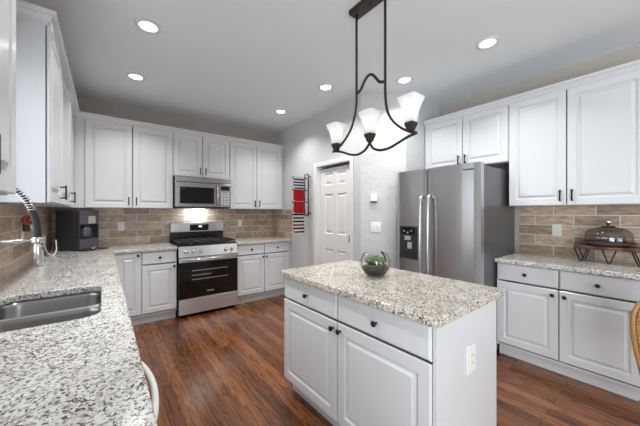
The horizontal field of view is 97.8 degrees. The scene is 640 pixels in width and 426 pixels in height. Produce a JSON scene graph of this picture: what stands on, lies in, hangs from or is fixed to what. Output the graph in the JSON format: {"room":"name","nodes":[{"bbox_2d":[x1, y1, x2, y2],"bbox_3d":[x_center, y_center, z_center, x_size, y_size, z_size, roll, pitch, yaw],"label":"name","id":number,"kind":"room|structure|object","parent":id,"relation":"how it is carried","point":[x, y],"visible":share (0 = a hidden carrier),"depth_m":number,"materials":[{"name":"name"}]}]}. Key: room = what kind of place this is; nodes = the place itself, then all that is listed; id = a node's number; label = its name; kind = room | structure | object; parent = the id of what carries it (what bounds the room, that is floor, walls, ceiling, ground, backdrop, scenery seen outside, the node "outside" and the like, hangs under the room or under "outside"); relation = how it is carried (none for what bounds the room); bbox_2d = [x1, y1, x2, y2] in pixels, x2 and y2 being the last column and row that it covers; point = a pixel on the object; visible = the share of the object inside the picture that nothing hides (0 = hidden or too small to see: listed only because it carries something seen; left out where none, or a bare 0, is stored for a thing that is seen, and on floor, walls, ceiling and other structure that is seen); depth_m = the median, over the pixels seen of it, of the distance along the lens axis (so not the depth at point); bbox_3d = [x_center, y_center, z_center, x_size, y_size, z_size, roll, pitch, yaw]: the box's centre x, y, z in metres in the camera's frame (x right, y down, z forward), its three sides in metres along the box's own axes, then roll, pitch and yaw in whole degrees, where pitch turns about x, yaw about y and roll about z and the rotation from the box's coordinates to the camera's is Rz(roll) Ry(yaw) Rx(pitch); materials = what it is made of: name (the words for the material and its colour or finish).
{"room":"kitchen","nodes":[
{"label":"kitchen","id":0,"kind":"room"},
{"bbox_2d":[0,203,51,284],"bbox_3d":[-0.741,-0.037,0.065,0.128,2.750,8.210,0,0,-38],"label":"wall","id":1,"kind":"structure","parent":0,"point":[14,257],"depth_m":1.95,"materials":[{"name":"brown tile"}]},
{"bbox_2d":[0,0,15,194],"bbox_3d":[-0.801,-0.569,0.474,0.290,1.023,1.010,0,0,-38],"label":"upper cabinet","id":2,"kind":"object","parent":1,"relation":"attached to","point":[7,7],"visible":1,"depth_m":0.86,"materials":[{"name":"white paint"}]},
{"bbox_2d":[21,215,31,231],"bbox_3d":[-2.141,0.077,2.044,0.053,0.121,0.072,0,0,14],"label":"plug","id":3,"kind":"object","parent":1,"relation":"attached to","point":[26,220],"visible":0.78,"depth_m":2.03,"materials":[{"name":"grey plastic"}]},
{"bbox_2d":[0,16,75,207],"bbox_3d":[-2.215,-0.569,2.294,0.280,1.023,1.940,0,0,-38],"label":"upper cabinet","id":4,"kind":"object","parent":1,"relation":"attached to","point":[44,114],"visible":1,"depth_m":1.57,"materials":[{"name":"white paint"}]},
{"bbox_2d":[16,0,283,149],"bbox_3d":[-1.170,-1.097,3.076,2.893,0.069,2.002,0,0,-38],"label":"trim","id":5,"kind":"structure","parent":4,"relation":"attached to","point":[26,10],"depth_m":2.60,"materials":[{"name":"white paint"}]},
{"bbox_2d":[51,97,272,248],"bbox_3d":[-1.584,-0.037,4.522,4.010,2.750,0.128,0,0,-38],"label":"wall","id":6,"kind":"structure","parent":0,"point":[141,226],"depth_m":3.94,"materials":[{"name":"brown tile"}]},
{"bbox_2d":[118,222,123,230],"bbox_3d":[-2.599,0.177,3.650,0.072,0.115,0.009,0,0,-38],"label":"wall outlet","id":7,"kind":"object","parent":6,"relation":"attached to","point":[120,224],"visible":1,"depth_m":3.65,"materials":[{"name":"white plastic"}]},
{"bbox_2d":[74,118,172,208],"bbox_3d":[-2.442,-0.569,3.537,0.990,1.023,0.392,0,0,-38],"label":"upper cabinet","id":8,"kind":"object","parent":6,"relation":"attached to","point":[116,165],"visible":1,"depth_m":3.38,"materials":[{"name":"white paint"}]},
{"bbox_2d":[52,207,272,248],"bbox_3d":[-1.984,0.165,4.137,2.887,0.516,0.008,0,0,-38],"label":"backsplash","id":9,"kind":"structure","parent":6,"relation":"attached to","point":[141,226],"depth_m":3.93,"materials":[{"name":"tile"}]},
{"bbox_2d":[173,133,228,178],"bbox_3d":[-1.750,-0.787,4.073,0.757,0.586,0.392,0,0,-38],"label":"upper cabinet","id":10,"kind":"object","parent":6,"relation":"attached to","point":[193,156],"visible":0.89,"depth_m":3.92,"materials":[{"name":"white paint"}]},
{"bbox_2d":[173,175,230,208],"bbox_3d":[-1.719,-0.276,4.033,0.751,0.434,0.466,0,0,-38],"label":"microwave oven","id":11,"kind":"object","parent":10,"relation":"attached to","point":[189,192],"visible":1,"depth_m":3.86,"materials":[{"name":"silver metal"}]},
{"bbox_2d":[229,141,282,209],"bbox_3d":[-1.087,-0.569,4.586,0.916,1.023,0.392,0,0,-38],"label":"upper cabinet","id":12,"kind":"object","parent":6,"relation":"attached to","point":[255,172],"visible":0.97,"depth_m":4.43,"materials":[{"name":"white paint"}]},
{"bbox_2d":[23,0,639,133],"bbox_3d":[0.926,-1.452,1.279,4.250,0.080,8.330,0,0,-38],"label":"ceiling","id":13,"kind":"structure","parent":0,"point":[234,63],"depth_m":2.40,"materials":[{"name":"white paint"}]},
{"bbox_2d":[125,72,145,80],"bbox_3d":[-1.910,-1.407,2.897,0.184,0.009,0.184,0,0,-38],"label":"recessed light","id":14,"kind":"object","parent":13,"relation":"in","point":[134,76],"visible":1,"depth_m":2.89,"materials":[{"name":"white plastic"}]},
{"bbox_2d":[129,74,141,78],"bbox_3d":[-1.910,-1.410,2.897,0.115,0.002,0.115,0,0,-38],"label":"diffuser","id":15,"kind":"object","parent":14,"relation":"attached to","point":[132,76],"depth_m":2.89,"materials":[{"name":"white plastic"}]},
{"bbox_2d":[134,18,161,33],"bbox_3d":[-1.300,-1.407,2.112,0.184,0.009,0.184,0,0,-38],"label":"recessed light","id":16,"kind":"object","parent":13,"relation":"in","point":[146,25],"visible":1,"depth_m":2.10,"materials":[{"name":"white paint"}]},
{"bbox_2d":[139,21,156,30],"bbox_3d":[-1.300,-1.410,2.112,0.115,0.002,0.115,0,0,-38],"label":"diffuser","id":17,"kind":"object","parent":16,"relation":"attached to","point":[143,25],"depth_m":2.11,"materials":[{"name":"white plastic"}]},
{"bbox_2d":[274,109,286,113],"bbox_3d":[-0.547,-1.407,3.892,0.184,0.009,0.184,0,0,-38],"label":"recessed light","id":18,"kind":"object","parent":13,"relation":"in","point":[278,111],"visible":1,"depth_m":3.89,"materials":[{"name":"white plastic"}]},
{"bbox_2d":[318,83,333,90],"bbox_3d":[0.064,-1.407,3.140,0.184,0.009,0.184,0,0,-38],"label":"recessed light","id":19,"kind":"object","parent":13,"relation":"in","point":[323,87],"visible":1,"depth_m":3.13,"materials":[{"name":"white plastic"}]},
{"bbox_2d":[321,85,330,89],"bbox_3d":[0.064,-1.410,3.140,0.115,0.002,0.115,0,0,-38],"label":"diffuser","id":20,"kind":"object","parent":19,"relation":"attached to","point":[323,87],"depth_m":3.14,"materials":[{"name":"white plastic"}]},
{"bbox_2d":[326,0,424,155],"bbox_3d":[0.324,-0.902,1.869,0.118,1.022,0.770,0,0,-38],"label":"chandelier","id":21,"kind":"object","parent":13,"relation":"hanging from","point":[410,103],"visible":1,"depth_m":1.83,"materials":[{"name":"white glass"}]},
{"bbox_2d":[396,76,413,83],"bbox_3d":[0.900,-1.407,2.968,0.184,0.009,0.184,0,0,-38],"label":"recessed light","id":22,"kind":"object","parent":13,"relation":"in","point":[404,79],"visible":1,"depth_m":2.95,"materials":[{"name":"white"}]},
{"bbox_2d":[399,78,409,82],"bbox_3d":[0.900,-1.410,2.968,0.115,0.002,0.115,0,0,-38],"label":"diffuser","id":23,"kind":"object","parent":22,"relation":"attached to","point":[401,80],"depth_m":2.98,"materials":[{"name":"white plastic"}]},
{"bbox_2d":[475,36,500,49],"bbox_3d":[1.393,-1.407,2.322,0.184,0.009,0.184,0,0,-38],"label":"recessed light","id":24,"kind":"object","parent":13,"relation":"in","point":[488,42],"visible":1,"depth_m":2.31,"materials":[{"name":"white plastic"}]},
{"bbox_2d":[480,39,494,46],"bbox_3d":[1.393,-1.410,2.322,0.115,0.002,0.115,0,0,-38],"label":"diffuser","id":25,"kind":"object","parent":24,"relation":"attached to","point":[487,42],"depth_m":2.32,"materials":[{"name":"white plastic"}]},
{"bbox_2d":[273,92,438,268],"bbox_3d":[0.180,-0.037,4.032,2.760,2.750,0.928,0,0,30],"label":"wall","id":26,"kind":"structure","parent":0,"point":[306,143],"depth_m":3.37,"materials":[{"name":"grey paint"}]},
{"bbox_2d":[273,210,291,238],"bbox_3d":[-0.647,0.185,4.776,0.008,0.476,0.616,0,0,-38],"label":"backsplash","id":27,"kind":"structure","parent":26,"relation":"attached to","point":[282,219],"depth_m":4.76,"materials":[{"name":"tile"}]},
{"bbox_2d":[292,174,310,215],"bbox_3d":[-0.281,-0.258,4.062,0.302,0.620,0.102,0,0,-38],"label":"towel rack","id":28,"kind":"object","parent":26,"relation":"attached to","point":[305,174],"visible":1,"depth_m":4.10,"materials":[{"name":"black metal"}]},
{"bbox_2d":[293,214,303,232],"bbox_3d":[-0.305,0.153,4.038,0.170,0.280,0.047,0,0,-38],"label":"hand towel","id":29,"kind":"object","parent":28,"relation":"hanging from","point":[298,223],"visible":1,"depth_m":4.02,"materials":[{"name":"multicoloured fabric"}]},
{"bbox_2d":[293,177,303,188],"bbox_3d":[-0.305,-0.429,4.038,0.170,0.176,0.047,0,0,-38],"label":"hand towel","id":30,"kind":"object","parent":28,"relation":"hanging from","point":[298,183],"visible":1,"depth_m":4.02,"materials":[{"name":"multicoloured fabric"}]},
{"bbox_2d":[293,201,303,212],"bbox_3d":[-0.305,-0.076,4.038,0.170,0.172,0.047,0,0,-38],"label":"hand towel","id":31,"kind":"object","parent":28,"relation":"hanging from","point":[298,207],"visible":1,"depth_m":4.02,"materials":[{"name":"red fabric"}]},
{"bbox_2d":[293,189,303,200],"bbox_3d":[-0.305,-0.251,4.038,0.170,0.172,0.047,0,0,-38],"label":"hand towel","id":32,"kind":"object","parent":28,"relation":"hanging from","point":[298,195],"visible":1,"depth_m":4.02,"materials":[{"name":"red fabric"}]},
{"bbox_2d":[314,156,353,264],"bbox_3d":[0.199,0.315,3.756,0.118,2.045,0.808,0,0,-38],"label":"trim","id":33,"kind":"structure","parent":26,"relation":"attached to","point":[317,169],"depth_m":3.99,"materials":[{"name":"white paint"}]},
{"bbox_2d":[320,164,349,263],"bbox_3d":[0.204,0.358,3.755,0.062,1.943,0.650,0,0,-38],"label":"door","id":34,"kind":"structure","parent":26,"relation":"in","point":[335,181],"depth_m":3.74,"materials":[{"name":"white paint"}]},
{"bbox_2d":[370,194,376,202],"bbox_3d":[0.633,-0.168,3.289,0.080,0.103,0.024,0,0,7],"label":"thermostat","id":35,"kind":"object","parent":26,"relation":"attached to","point":[373,197],"visible":1,"depth_m":3.28,"materials":[{"name":"white plastic"}]},
{"bbox_2d":[371,222,380,231],"bbox_3d":[0.659,0.170,3.293,0.116,0.118,0.010,0,0,7],"label":"light switch","id":36,"kind":"object","parent":26,"relation":"attached to","point":[375,226],"visible":1,"depth_m":3.29,"materials":[{"name":"white plastic"}]},
{"bbox_2d":[133,294,639,425],"bbox_3d":[0.926,1.367,1.279,4.250,0.060,8.330,0,0,-38],"label":"floor","id":37,"kind":"structure","parent":0,"point":[224,366],"depth_m":2.21,"materials":[{"name":"red wood"}]},
{"bbox_2d":[114,252,140,325],"bbox_3d":[-2.397,0.899,3.423,0.302,0.876,0.630,0,0,-38],"label":"base cabinet","id":38,"kind":"object","parent":37,"relation":"on","point":[129,264],"visible":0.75,"depth_m":3.24,"materials":[{"name":"white paint"}]},
{"bbox_2d":[142,362,158,420],"bbox_3d":[-0.764,0.901,0.710,0.600,0.872,0.600,0,0,-38],"label":"dishwasher","id":39,"kind":"object","parent":37,"relation":"on","point":[149,375],"visible":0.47,"depth_m":0.83,"materials":[{"name":"white"}]},
{"bbox_2d":[141,250,176,323],"bbox_3d":[-2.127,0.899,3.632,0.376,0.876,0.630,0,0,-38],"label":"base cabinet","id":40,"kind":"object","parent":37,"relation":"on","point":[158,268],"visible":0.94,"depth_m":3.41,"materials":[{"name":"white paint"}]},
{"bbox_2d":[170,222,237,316],"bbox_3d":[-1.639,0.740,3.943,0.760,1.195,0.717,0,0,-38],"label":"gas range","id":41,"kind":"object","parent":37,"relation":"on","point":[206,259],"visible":0.99,"depth_m":3.75,"materials":[{"name":"silver metal"}]},
{"bbox_2d":[170,241,236,246],"bbox_3d":[-1.654,0.427,3.963,0.760,0.029,0.547,0,0,-38],"label":"cooktop","id":42,"kind":"object","parent":41,"relation":"in","point":[191,243],"depth_m":3.76,"materials":[{"name":"black metal"}]},
{"bbox_2d":[237,241,289,303],"bbox_3d":[-1.004,0.899,4.501,0.905,0.876,0.630,0,0,-38],"label":"base cabinet","id":43,"kind":"object","parent":37,"relation":"on","point":[259,266],"visible":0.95,"depth_m":4.24,"materials":[{"name":"white paint"}]},
{"bbox_2d":[232,236,291,244],"bbox_3d":[-1.006,0.442,4.504,0.908,0.038,0.624,0,0,-38],"label":"countertop","id":44,"kind":"structure","parent":43,"relation":"on","point":[255,240],"depth_m":4.42,"materials":[{"name":"stone"}]},
{"bbox_2d":[284,277,495,425],"bbox_3d":[0.346,0.899,1.805,0.691,0.876,1.182,0,0,-39],"label":"kitchen island","id":45,"kind":"object","parent":37,"relation":"on","point":[356,363],"visible":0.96,"depth_m":1.44,"materials":[{"name":"white paint"}]},
{"bbox_2d":[280,260,503,327],"bbox_3d":[0.365,0.442,1.806,0.742,0.038,1.234,0,0,-38],"label":"island countertop","id":46,"kind":"structure","parent":45,"relation":"on","point":[429,300],"depth_m":1.52,"materials":[{"name":"stone"}]},
{"bbox_2d":[360,251,389,276],"bbox_3d":[0.373,0.342,1.884,0.198,0.161,0.198,0,0,30],"label":"terrarium","id":47,"kind":"object","parent":46,"relation":"on","point":[373,270],"visible":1,"depth_m":1.84,"materials":[{"name":"clear glass"}]},
{"bbox_2d":[467,342,475,374],"bbox_3d":[0.734,0.706,1.352,0.090,0.135,0.009,0,0,-39],"label":"wall outlet","id":48,"kind":"object","parent":45,"relation":"attached to","point":[471,349],"visible":1,"depth_m":1.34,"materials":[{"name":"white plastic"}]},
{"bbox_2d":[470,351,473,366],"bbox_3d":[0.736,0.706,1.350,0.034,0.068,0.003,0,0,-39],"label":"socket","id":49,"kind":"object","parent":48,"relation":"attached to","point":[471,352],"depth_m":1.35,"materials":[{"name":"white plastic"}]},
{"bbox_2d":[398,162,514,350],"bbox_3d":[1.426,0.445,3.014,0.915,1.785,0.876,0,0,-38],"label":"refrigerator","id":50,"kind":"object","parent":37,"relation":"on","point":[454,221],"visible":0.7,"depth_m":2.67,"materials":[{"name":"grey metal"}]},
{"bbox_2d":[497,262,639,400],"bbox_3d":[2.162,0.899,2.440,0.632,0.876,0.915,0,0,-38],"label":"base cabinet","id":51,"kind":"object","parent":37,"relation":"on","point":[575,325],"visible":0.98,"depth_m":2.21,"materials":[{"name":"white paint"}]},
{"bbox_2d":[495,252,639,279],"bbox_3d":[2.170,0.442,2.429,0.634,0.038,0.946,0,0,-38],"label":"countertop","id":52,"kind":"structure","parent":51,"relation":"on","point":[625,270],"depth_m":2.30,"materials":[{"name":"stone"}]},
{"bbox_2d":[574,243,639,266],"bbox_3d":[2.433,0.350,2.339,0.233,0.146,0.452,0,0,-38],"label":"wooden riser","id":53,"kind":"object","parent":52,"relation":"on","point":[579,246],"visible":0.93,"depth_m":2.29,"materials":[{"name":"brown wood"}]},
{"bbox_2d":[581,240,637,246],"bbox_3d":[2.424,0.260,2.350,0.340,0.034,0.340,0,0,-38],"label":"cake plate","id":54,"kind":"object","parent":53,"relation":"on","point":[605,243],"visible":0.98,"depth_m":2.29,"materials":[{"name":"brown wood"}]},
{"bbox_2d":[584,219,634,242],"bbox_3d":[2.424,0.151,2.350,0.297,0.195,0.297,0,0,-38],"label":"glass cloche","id":55,"kind":"object","parent":54,"relation":"on","point":[607,222],"visible":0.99,"depth_m":2.33,"materials":[{"name":"clear glass"}]},
{"bbox_2d":[630,300,639,408],"bbox_3d":[1.676,0.852,1.115,0.422,0.971,0.432,0,0,7],"label":"dining chair","id":56,"kind":"object","parent":37,"relation":"on","point":[635,313],"visible":1,"depth_m":1.33,"materials":[{"name":"wicker"}]},
{"bbox_3d":[-2.397,0.899,2.776,0.576,0.876,1.640,0,0,-38],"label":"base cabinet","id":57,"kind":"object","parent":37,"relation":"on","visible":0},
{"bbox_2d":[0,242,176,425],"bbox_3d":[-1.203,0.442,1.749,1.216,0.038,4.740,0,0,-38],"label":"countertop","id":58,"kind":"structure","parent":57,"relation":"on","point":[88,371],"depth_m":0.82,"materials":[{"name":"stone"}]},
{"bbox_2d":[0,187,43,263],"bbox_3d":[-1.352,0.136,1.182,0.256,0.575,0.130,0,0,-38],"label":"kitchen faucet","id":59,"kind":"object","parent":58,"relation":"on","point":[37,239],"visible":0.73,"depth_m":1.26,"materials":[{"name":"silver metal"}]},
{"bbox_2d":[36,246,44,266],"bbox_3d":[-2.224,0.343,2.224,0.054,0.162,0.045,0,0,-38],"label":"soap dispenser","id":60,"kind":"object","parent":58,"relation":"on","point":[42,264],"visible":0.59,"depth_m":2.22,"materials":[{"name":"grey"}]},
{"bbox_2d":[0,292,100,332],"bbox_3d":[-1.257,0.558,1.284,0.441,0.198,0.668,0,0,-38],"label":"sink","id":61,"kind":"object","parent":58,"relation":"in","point":[44,311],"visible":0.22,"depth_m":1.42,"materials":[{"name":"silver metal"}]},
{"bbox_2d":[44,236,56,255],"bbox_3d":[-2.679,0.324,2.776,0.092,0.200,0.180,0,0,-38],"label":"power cord","id":62,"kind":"object","parent":58,"relation":"on","point":[44,236],"visible":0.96,"depth_m":2.74,"materials":[{"name":"white plastic"}]},
{"bbox_2d":[56,210,108,250],"bbox_3d":[-2.731,0.199,3.212,0.390,0.448,0.285,0,0,5],"label":"coffee machine","id":63,"kind":"object","parent":58,"relation":"on","point":[78,230],"visible":0.93,"depth_m":3.09,"materials":[{"name":"grey plastic"}]},
{"bbox_2d":[79,247,108,250],"bbox_3d":[-2.583,0.417,3.199,0.094,0.012,0.285,0,0,5],"label":"drip tray","id":64,"kind":"object","parent":63,"relation":"on","point":[86,248],"depth_m":3.13,"materials":[{"name":"grey plastic"}]},
{"bbox_2d":[324,43,639,263],"bbox_3d":[2.519,-0.037,2.588,0.128,2.750,8.210,0,0,-38],"label":"wall","id":65,"kind":"structure","parent":0,"point":[533,224],"depth_m":2.67,"materials":[{"name":"brown tile"}]},
{"bbox_2d":[425,105,508,168],"bbox_3d":[1.710,-0.794,3.218,0.392,0.573,0.906,0,0,-38],"label":"upper cabinet","id":66,"kind":"object","parent":65,"relation":"attached to","point":[483,136],"visible":0.67,"depth_m":3.04,"materials":[{"name":"white paint"}]},
{"bbox_2d":[423,60,639,126],"bbox_3d":[2.006,-1.097,2.838,0.391,0.069,1.869,0,0,-38],"label":"trim","id":67,"kind":"structure","parent":66,"relation":"attached to","point":[635,65],"depth_m":2.52,"materials":[{"name":"white paint"}]},
{"bbox_2d":[552,224,560,235],"bbox_3d":[2.318,0.170,2.735,0.009,0.115,0.072,0,0,-38],"label":"wall outlet","id":68,"kind":"object","parent":65,"relation":"attached to","point":[556,228],"visible":1,"depth_m":2.73,"materials":[{"name":"white plastic"}]},
{"bbox_2d":[509,70,639,206],"bbox_3d":[2.267,-0.573,2.499,0.392,1.015,0.909,0,0,-38],"label":"upper cabinet","id":69,"kind":"object","parent":65,"relation":"attached to","point":[579,145],"visible":1,"depth_m":2.35,"materials":[{"name":"white paint"}]},
{"bbox_2d":[519,205,639,263],"bbox_3d":[2.417,0.180,2.621,0.008,0.486,0.928,0,0,-38],"label":"backsplash","id":70,"kind":"structure","parent":65,"relation":"attached to","point":[535,223],"depth_m":2.62,"materials":[{"name":"tile"}]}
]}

